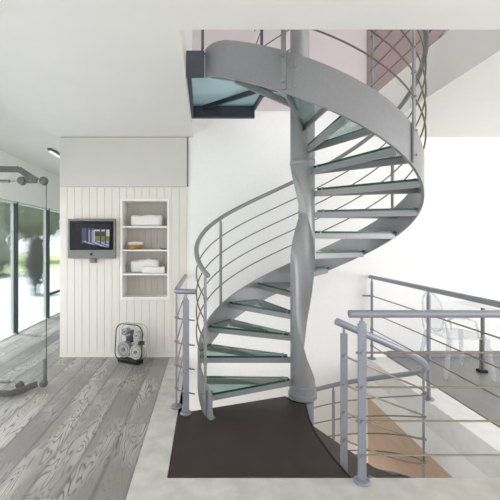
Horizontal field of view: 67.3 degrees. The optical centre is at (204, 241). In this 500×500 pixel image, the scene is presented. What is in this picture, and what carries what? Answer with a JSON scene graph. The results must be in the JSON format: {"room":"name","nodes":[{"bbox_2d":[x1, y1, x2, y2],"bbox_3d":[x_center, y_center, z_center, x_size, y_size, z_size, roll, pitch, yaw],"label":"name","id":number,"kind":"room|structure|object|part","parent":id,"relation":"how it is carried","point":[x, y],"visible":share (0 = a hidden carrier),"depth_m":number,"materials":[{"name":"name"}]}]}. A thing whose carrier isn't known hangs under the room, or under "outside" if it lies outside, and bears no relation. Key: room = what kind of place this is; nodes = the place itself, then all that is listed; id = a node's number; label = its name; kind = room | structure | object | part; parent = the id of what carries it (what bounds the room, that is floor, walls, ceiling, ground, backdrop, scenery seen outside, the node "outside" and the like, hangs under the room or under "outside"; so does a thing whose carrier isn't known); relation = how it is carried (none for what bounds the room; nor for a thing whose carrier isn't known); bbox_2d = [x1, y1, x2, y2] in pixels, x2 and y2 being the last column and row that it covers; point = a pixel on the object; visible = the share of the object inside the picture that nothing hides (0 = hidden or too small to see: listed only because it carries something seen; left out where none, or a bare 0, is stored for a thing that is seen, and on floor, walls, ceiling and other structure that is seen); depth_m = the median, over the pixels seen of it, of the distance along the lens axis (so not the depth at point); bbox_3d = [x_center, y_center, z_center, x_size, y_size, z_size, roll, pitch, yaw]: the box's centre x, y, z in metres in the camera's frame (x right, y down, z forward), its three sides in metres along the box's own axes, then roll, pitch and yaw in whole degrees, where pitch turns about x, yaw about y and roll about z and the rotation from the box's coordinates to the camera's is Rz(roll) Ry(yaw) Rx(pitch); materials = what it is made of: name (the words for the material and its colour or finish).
{"room":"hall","nodes":[
{"label":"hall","id":0,"kind":"room"},
{"bbox_2d":[0,150,59,210],"bbox_3d":[-3.175,-1.010,3.300,0.250,0.710,13.000,0,0,0],"label":"wall","id":1,"kind":"structure","parent":0,"point":[29,193],"depth_m":6.46,"materials":[{"name":"white paint"}]},
{"bbox_2d":[0,198,16,341],"bbox_3d":[-3.100,0.420,5.405,0.100,2.150,1.230,0,0,0],"label":"window","id":2,"kind":"structure","parent":1,"relation":"in","point":[6,206],"depth_m":5.79,"materials":[{"name":"clear glass"}]},
{"bbox_3d":[-3.100,1.485,5.438,0.100,0.020,1.165,0,0,0],"label":"rail","id":3,"kind":"part","parent":2,"relation":"part of","materials":[{"name":"white metal"}]},
{"bbox_3d":[-3.100,-0.640,5.438,0.100,0.030,1.165,0,0,0],"label":"rail","id":4,"kind":"part","parent":2,"relation":"part of","materials":[{"name":"white metal"}]},
{"bbox_2d":[14,202,48,333],"bbox_3d":[-3.100,0.420,6.635,0.100,2.150,1.230,0,0,0],"label":"window","id":5,"kind":"structure","parent":1,"relation":"in","point":[29,220],"depth_m":6.55,"materials":[{"name":"clear glass"}]},
{"bbox_3d":[-3.100,1.485,6.668,0.100,0.020,1.165,0,0,0],"label":"rail","id":6,"kind":"part","parent":5,"relation":"part of","materials":[{"name":"white metal"}]},
{"bbox_3d":[-3.100,-0.640,6.668,0.100,0.030,1.165,0,0,0],"label":"rail","id":7,"kind":"part","parent":5,"relation":"part of","materials":[{"name":"white metal"}]},
{"bbox_2d":[47,209,59,317],"bbox_3d":[-3.100,0.420,7.865,0.100,2.150,1.230,0,0,0],"label":"window","id":8,"kind":"structure","parent":1,"relation":"in","point":[53,216],"depth_m":7.59,"materials":[{"name":"clear glass"}]},
{"bbox_2d":[0,313,168,499],"bbox_3d":[-1.755,1.620,3.300,2.590,0.250,12.600,0,0,0],"label":"floor","id":9,"kind":"structure","parent":0,"point":[80,435],"depth_m":3.10,"materials":[{"name":"grey wood"}]},
{"bbox_2d":[0,166,47,396],"bbox_3d":[-2.173,0.360,3.698,1.155,2.272,0.256,0,0,0],"label":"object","id":10,"kind":"structure","parent":9,"relation":"on","point":[20,386],"depth_m":3.76,"materials":[{"name":"grey metal"}]},
{"bbox_3d":[-2.305,-0.618,3.780,0.890,0.031,0.031,0,0,0],"label":"rod","id":11,"kind":"part","parent":10,"relation":"part of","materials":[{"name":"metal"}]},
{"bbox_3d":[-2.305,1.420,3.780,0.890,0.031,0.031,0,0,0],"label":"rod","id":12,"kind":"part","parent":10,"relation":"part of","materials":[{"name":"metal"}]},
{"bbox_3d":[-2.209,1.450,3.610,1.077,0.091,0.154,0,0,-10],"label":"arm","id":13,"kind":"part","parent":10,"relation":"part of","materials":[{"name":"grey metal"}]},
{"bbox_3d":[-2.218,-0.685,3.770,1.065,0.181,0.020,0,0,0],"label":"arm","id":14,"kind":"part","parent":10,"relation":"part of","materials":[{"name":"grey metal"}]},
{"bbox_3d":[-1.860,1.435,3.740,0.080,0.080,0.069,0,0,0],"label":"knob","id":15,"kind":"part","parent":10,"relation":"part of","materials":[{"name":"grey metal"}]},
{"bbox_3d":[-1.860,-0.620,3.780,0.090,0.090,0.069,0,0,0],"label":"knob","id":16,"kind":"part","parent":10,"relation":"part of","materials":[{"name":"grey metal"}]},
{"bbox_3d":[-1.640,-0.620,3.780,0.090,0.090,0.069,0,0,0],"label":"knob","id":17,"kind":"part","parent":10,"relation":"part of","materials":[{"name":"grey metal"}]},
{"bbox_3d":[-1.640,1.435,3.780,0.080,0.080,0.069,0,0,0],"label":"knob","id":18,"kind":"part","parent":10,"relation":"part of","materials":[{"name":"grey metal"}]},
{"bbox_2d":[115,323,144,364],"bbox_3d":[-0.917,1.251,4.619,0.403,0.482,0.166,0,0,23],"label":"case","id":19,"kind":"object","parent":9,"relation":"on","point":[125,349],"visible":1,"depth_m":4.58,"materials":[{"name":"clear plastic"}]},
{"bbox_2d":[118,357,142,364],"bbox_3d":[-0.923,1.466,4.604,0.300,0.051,0.114,0,0,24],"label":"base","id":20,"kind":"object","parent":19,"relation":"attached to","point":[137,361],"depth_m":4.56,"materials":[{"name":"black plastic"}]},
{"bbox_2d":[60,137,186,473],"bbox_3d":[-1.060,1.665,5.979,1.651,6.060,7.243,0,0,0],"label":"wall","id":21,"kind":"structure","parent":0,"point":[60,137],"depth_m":4.84,"materials":[{"name":"beige paint"}]},
{"bbox_2d":[187,137,187,186],"bbox_3d":[-0.225,-1.042,4.829,0.018,0.645,0.022,0,0,0],"label":"trim","id":22,"kind":"structure","parent":21,"relation":"attached to","point":[187,137],"depth_m":4.82,"materials":[{"name":"metal"}]},
{"bbox_2d":[185,30,191,50],"bbox_3d":[-0.240,-3.205,2.420,0.150,3.000,5.240,0,0,0],"label":"wall","id":23,"kind":"structure","parent":0,"point":[188,33],"depth_m":3.72,"materials":[{"name":"white paint"}]},
{"bbox_2d":[0,0,499,176],"bbox_3d":[1.550,-1.595,3.300,9.700,0.460,13.000,0,0,0],"label":"ceiling","id":24,"kind":"structure","parent":0,"point":[69,68],"depth_m":2.86,"materials":[{"name":"paint"}]},
{"bbox_2d":[47,148,59,157],"bbox_3d":[-2.260,-1.337,5.800,0.060,0.055,0.800,0,0,0],"label":"ceiling lamp","id":25,"kind":"object","parent":24,"relation":"attached to","point":[50,150],"visible":0.46,"depth_m":5.51,"materials":[{"name":"metal"}]},
{"bbox_2d":[48,151,59,157],"bbox_3d":[-2.260,-1.321,5.800,0.050,0.021,0.760,0,0,0],"label":"diffuser","id":26,"kind":"object","parent":25,"relation":"attached to","point":[57,154],"depth_m":5.58,"materials":[{"name":"white plastic"}]},
{"bbox_2d":[370,30,446,88],"bbox_3d":[2.130,-2.361,3.400,0.100,1.070,2.800,0,0,0],"label":"guard railing","id":27,"kind":"object","parent":24,"relation":"on","point":[444,31],"visible":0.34,"depth_m":4.51,"materials":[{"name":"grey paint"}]},
{"bbox_3d":[2.130,-2.349,4.720,0.018,1.025,0.030,0,0,0],"label":"post","id":28,"kind":"part","parent":27,"relation":"part of","materials":[{"name":"grey metal"}]},
{"bbox_2d":[60,30,499,462],"bbox_3d":[2.158,-0.005,4.930,8.085,9.400,0.220,0,0,0],"label":"wall","id":29,"kind":"structure","parent":0,"point":[453,243],"depth_m":4.84,"materials":[{"name":"white paint"}]},
{"bbox_2d":[68,219,115,262],"bbox_3d":[-1.450,-0.013,4.790,0.610,0.567,0.078,0,0,0],"label":"display","id":30,"kind":"object","parent":29,"relation":"attached to","point":[93,239],"visible":1,"depth_m":4.75,"materials":[{"name":"metal"}]},
{"bbox_2d":[60,138,186,186],"bbox_3d":[-1.060,-1.036,4.830,1.651,0.633,0.020,0,0,0],"label":"wall panel","id":31,"kind":"object","parent":29,"relation":"attached to","point":[84,162],"visible":1,"depth_m":4.82,"materials":[{"name":"grey paint"}]},
{"bbox_2d":[120,199,168,299],"bbox_3d":[-0.781,0.092,4.973,0.640,1.307,0.303,0,0,0],"label":"shelf niche","id":32,"kind":"object","parent":29,"relation":"in","point":[133,286],"visible":0.8,"depth_m":5.10,"materials":[{"name":"paint"}]},
{"bbox_2d":[126,245,143,248],"bbox_3d":[-0.925,0.069,4.930,0.256,0.058,0.256,0,0,0],"label":"wooden bowl","id":33,"kind":"object","parent":32,"relation":"on","point":[128,246],"visible":0.93,"depth_m":4.84,"materials":[{"name":"brown wood"}]},
{"bbox_2d":[128,241,143,244],"bbox_3d":[-0.921,0.025,4.949,0.195,0.066,0.105,0,0,0],"label":"cloth","id":34,"kind":"object","parent":33,"relation":"in","point":[134,242],"visible":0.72,"depth_m":4.91,"materials":[{"name":"white fabric"}]},
{"bbox_2d":[131,258,159,272],"bbox_3d":[-0.799,0.315,5.000,0.367,0.190,0.170,0,0,0],"label":"folded towel","id":35,"kind":"object","parent":32,"relation":"on","point":[136,265],"visible":0.66,"depth_m":4.92,"materials":[{"name":"white fabric"}]},
{"bbox_2d":[131,215,162,225],"bbox_3d":[-0.768,-0.285,4.950,0.396,0.154,0.210,0,0,0],"label":"folded towel","id":36,"kind":"object","parent":32,"relation":"on","point":[136,220],"visible":0.9,"depth_m":4.85,"materials":[{"name":"white fabric"}]},
{"bbox_2d":[142,266,164,272],"bbox_3d":[-0.675,0.362,4.867,0.294,0.095,0.060,0,0,0],"label":"rolled towel","id":37,"kind":"object","parent":32,"relation":"on","point":[146,269],"visible":1,"depth_m":4.84,"materials":[{"name":"white fabric"}]},
{"bbox_2d":[387,351,499,356],"bbox_3d":[4.285,1.455,4.834,3.830,0.080,0.012,0,0,0],"label":"baseboard","id":38,"kind":"structure","parent":29,"relation":"attached to","point":[390,355],"depth_m":4.83,"materials":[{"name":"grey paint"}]},
{"bbox_2d":[126,357,499,499],"bbox_3d":[2.870,1.620,0.930,6.660,0.250,7.860,0,0,0],"label":"floor","id":39,"kind":"structure","parent":0,"point":[151,480],"depth_m":2.28,"materials":[{"name":"beige stone"}]},
{"bbox_2d":[171,274,195,415],"bbox_3d":[-0.194,0.952,3.998,0.227,1.070,1.645,0,0,0],"label":"guard railing","id":40,"kind":"object","parent":39,"relation":"on","point":[185,320],"visible":1,"depth_m":3.22,"materials":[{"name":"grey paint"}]},
{"bbox_3d":[-0.257,0.964,3.360,0.018,1.025,0.050,0,0,0],"label":"post","id":41,"kind":"part","parent":40,"relation":"part of","materials":[{"name":"grey metal"}]},
{"bbox_3d":[-0.183,0.441,4.048,0.206,0.048,1.543,0,0,0],"label":"handrail","id":42,"kind":"part","parent":40,"relation":"part of","materials":[{"name":"grey metal"}]},
{"bbox_3d":[-0.165,0.964,3.225,0.055,1.025,0.018,0,0,0],"label":"post","id":43,"kind":"part","parent":40,"relation":"part of","materials":[{"name":"grey metal"}]},
{"bbox_2d":[169,396,350,477],"bbox_3d":[0.353,1.495,2.979,1.166,0.024,1.240,0,0,0],"label":"landing","id":44,"kind":"object","parent":39,"relation":"on","point":[277,437],"visible":1,"depth_m":2.73,"materials":[{"name":"brown metal"}]},
{"bbox_2d":[186,30,428,419],"bbox_3d":[0.909,-1.499,3.577,2.142,5.972,2.086,0,0,0],"label":"spiral staircase","id":45,"kind":"structure","parent":44,"relation":"on","point":[229,80],"depth_m":3.46,"materials":[{"name":"silver metal"}]},
{"bbox_3d":[-0.084,-1.540,3.225,0.157,0.230,0.020,0,0,0],"label":"edge plate","id":46,"kind":"part","parent":45,"relation":"part of","materials":[{"name":"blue metal"}]},
{"bbox_3d":[-0.021,-2.195,3.228,0.016,1.060,0.036,0,0,-20],"label":"post","id":47,"kind":"part","parent":45,"relation":"part of","materials":[{"name":"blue metal"}]},
{"bbox_3d":[0.002,0.873,3.170,0.015,1.204,0.036,0,0,-23],"label":"post","id":48,"kind":"part","parent":45,"relation":"part of","materials":[{"name":"silver metal"}]},
{"bbox_3d":[0.179,0.356,4.260,0.015,1.250,0.036,0,0,42],"label":"post","id":49,"kind":"part","parent":45,"relation":"part of","materials":[{"name":"silver metal"}]},
{"bbox_3d":[0.620,-2.205,4.066,0.030,1.000,0.012,0,0,0],"label":"post","id":50,"kind":"part","parent":45,"relation":"part of","materials":[{"name":"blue metal"}]},
{"bbox_3d":[0.555,-1.706,2.631,0.036,1.250,0.016,0,0,22],"label":"post","id":51,"kind":"part","parent":45,"relation":"part of","materials":[{"name":"silver metal"}]},
{"bbox_3d":[0.937,-1.224,3.577,2.085,3.057,2.086,0,0,0],"label":"handrail","id":52,"kind":"part","parent":45,"relation":"part of","materials":[{"name":"silver metal"}]},
{"bbox_3d":[1.927,-0.667,3.824,0.016,1.250,0.036,0,0,-14],"label":"post","id":53,"kind":"part","parent":45,"relation":"part of","materials":[{"name":"silver metal"}]},
{"bbox_3d":[1.551,-1.220,2.762,0.036,1.250,0.016,0,0,-37],"label":"post","id":54,"kind":"part","parent":45,"relation":"part of","materials":[{"name":"silver metal"}]},
{"bbox_2d":[348,310,499,486],"bbox_3d":[1.478,0.959,2.317,1.163,1.070,0.100,0,0,0],"label":"guard railing","id":55,"kind":"object","parent":39,"relation":"on","point":[361,479],"visible":1,"depth_m":2.31,"materials":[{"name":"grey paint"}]},
{"bbox_3d":[0.978,0.971,2.317,0.050,1.025,0.018,0,0,0],"label":"post","id":56,"kind":"part","parent":55,"relation":"part of","materials":[{"name":"grey metal"}]},
{"bbox_3d":[1.478,0.448,2.317,1.163,0.048,0.048,0,0,0],"label":"handrail","id":57,"kind":"part","parent":55,"relation":"part of","materials":[{"name":"grey metal"}]},
{"bbox_2d":[367,357,499,477],"bbox_3d":[2.235,1.620,3.599,0.270,0.250,2.483,0,0,0],"label":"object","id":58,"kind":"structure","parent":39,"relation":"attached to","point":[464,437],"depth_m":3.28,"materials":[{"name":"concrete"}]},
{"bbox_2d":[362,275,499,427],"bbox_3d":[2.102,0.959,3.630,0.167,1.070,2.360,0,0,0],"label":"guard railing","id":59,"kind":"object","parent":58,"relation":"on","point":[490,302],"visible":0.91,"depth_m":3.51,"materials":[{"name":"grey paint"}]},
{"bbox_3d":[2.135,0.971,4.760,0.018,1.025,0.045,0,0,0],"label":"post","id":60,"kind":"part","parent":59,"relation":"part of","materials":[{"name":"grey metal"}]},
{"bbox_3d":[2.122,0.971,3.530,0.018,1.025,0.045,0,0,0],"label":"post","id":61,"kind":"part","parent":59,"relation":"part of","materials":[{"name":"grey metal"}]},
{"bbox_3d":[2.123,0.448,3.630,0.048,0.048,2.360,0,0,1],"label":"handrail","id":62,"kind":"part","parent":59,"relation":"part of","materials":[{"name":"grey metal"}]},
{"bbox_2d":[368,397,452,477],"bbox_3d":[2.210,3.355,3.599,0.180,2.680,2.483,0,0,0],"label":"floor","id":63,"kind":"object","parent":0,"point":[381,442],"visible":0.25,"depth_m":4.16,"materials":[{"name":"brown wood"}]},
{"bbox_2d":[368,381,487,477],"bbox_3d":[2.210,1.880,3.599,0.180,0.270,2.483,0,0,0],"label":"wall","id":64,"kind":"structure","parent":0,"point":[456,466],"depth_m":3.50,"materials":[{"name":"white paint"}]},
{"bbox_2d":[388,357,499,425],"bbox_3d":[4.285,1.621,3.599,3.830,0.248,2.483,0,0,0],"label":"floor","id":65,"kind":"structure","parent":0,"point":[480,400],"depth_m":4.05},
{"bbox_2d":[476,308,487,372],"bbox_3d":[3.920,1.120,4.335,1.560,0.750,0.770,0,0,0],"label":"glass table","id":66,"kind":"object","parent":65,"relation":"on","point":[481,369],"visible":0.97,"depth_m":4.26,"materials":[{"name":"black metal"}]},
{"bbox_3d":[3.186,1.113,4.280,0.058,0.705,0.040,0,0,0],"label":"leg","id":67,"kind":"part","parent":66,"relation":"part of","materials":[{"name":"metal"}]},
{"bbox_3d":[0.930,4.745,3.599,2.540,0.100,2.683,0,0,0],"label":"floor","id":68,"kind":"structure","parent":0,"visible":0},
{"bbox_2d":[287,318,428,477],"bbox_3d":[1.361,2.603,3.637,1.234,4.163,2.090,0,0,-8],"label":"stair railing","id":69,"kind":"object","parent":68,"relation":"on","point":[348,460],"visible":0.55,"depth_m":2.75,"materials":[{"name":"grey metal"}]},
{"bbox_3d":[1.523,2.303,4.412,0.030,1.190,0.018,0,0,35],"label":"post","id":70,"kind":"part","parent":69,"relation":"part of","materials":[{"name":"grey metal"}]},
{"bbox_3d":[0.955,1.173,2.557,0.045,1.190,0.018,0,0,0],"label":"post","id":71,"kind":"part","parent":69,"relation":"part of","materials":[{"name":"grey metal"}]},
{"bbox_3d":[1.362,1.329,3.636,1.232,1.615,2.090,0,0,-8],"label":"handrail","id":72,"kind":"part","parent":69,"relation":"part of","materials":[{"name":"grey metal"}]},
{"bbox_3d":[1.896,1.714,3.228,0.018,1.190,0.030,0,0,20],"label":"post","id":73,"kind":"part","parent":69,"relation":"part of","materials":[{"name":"grey metal"}]}
]}

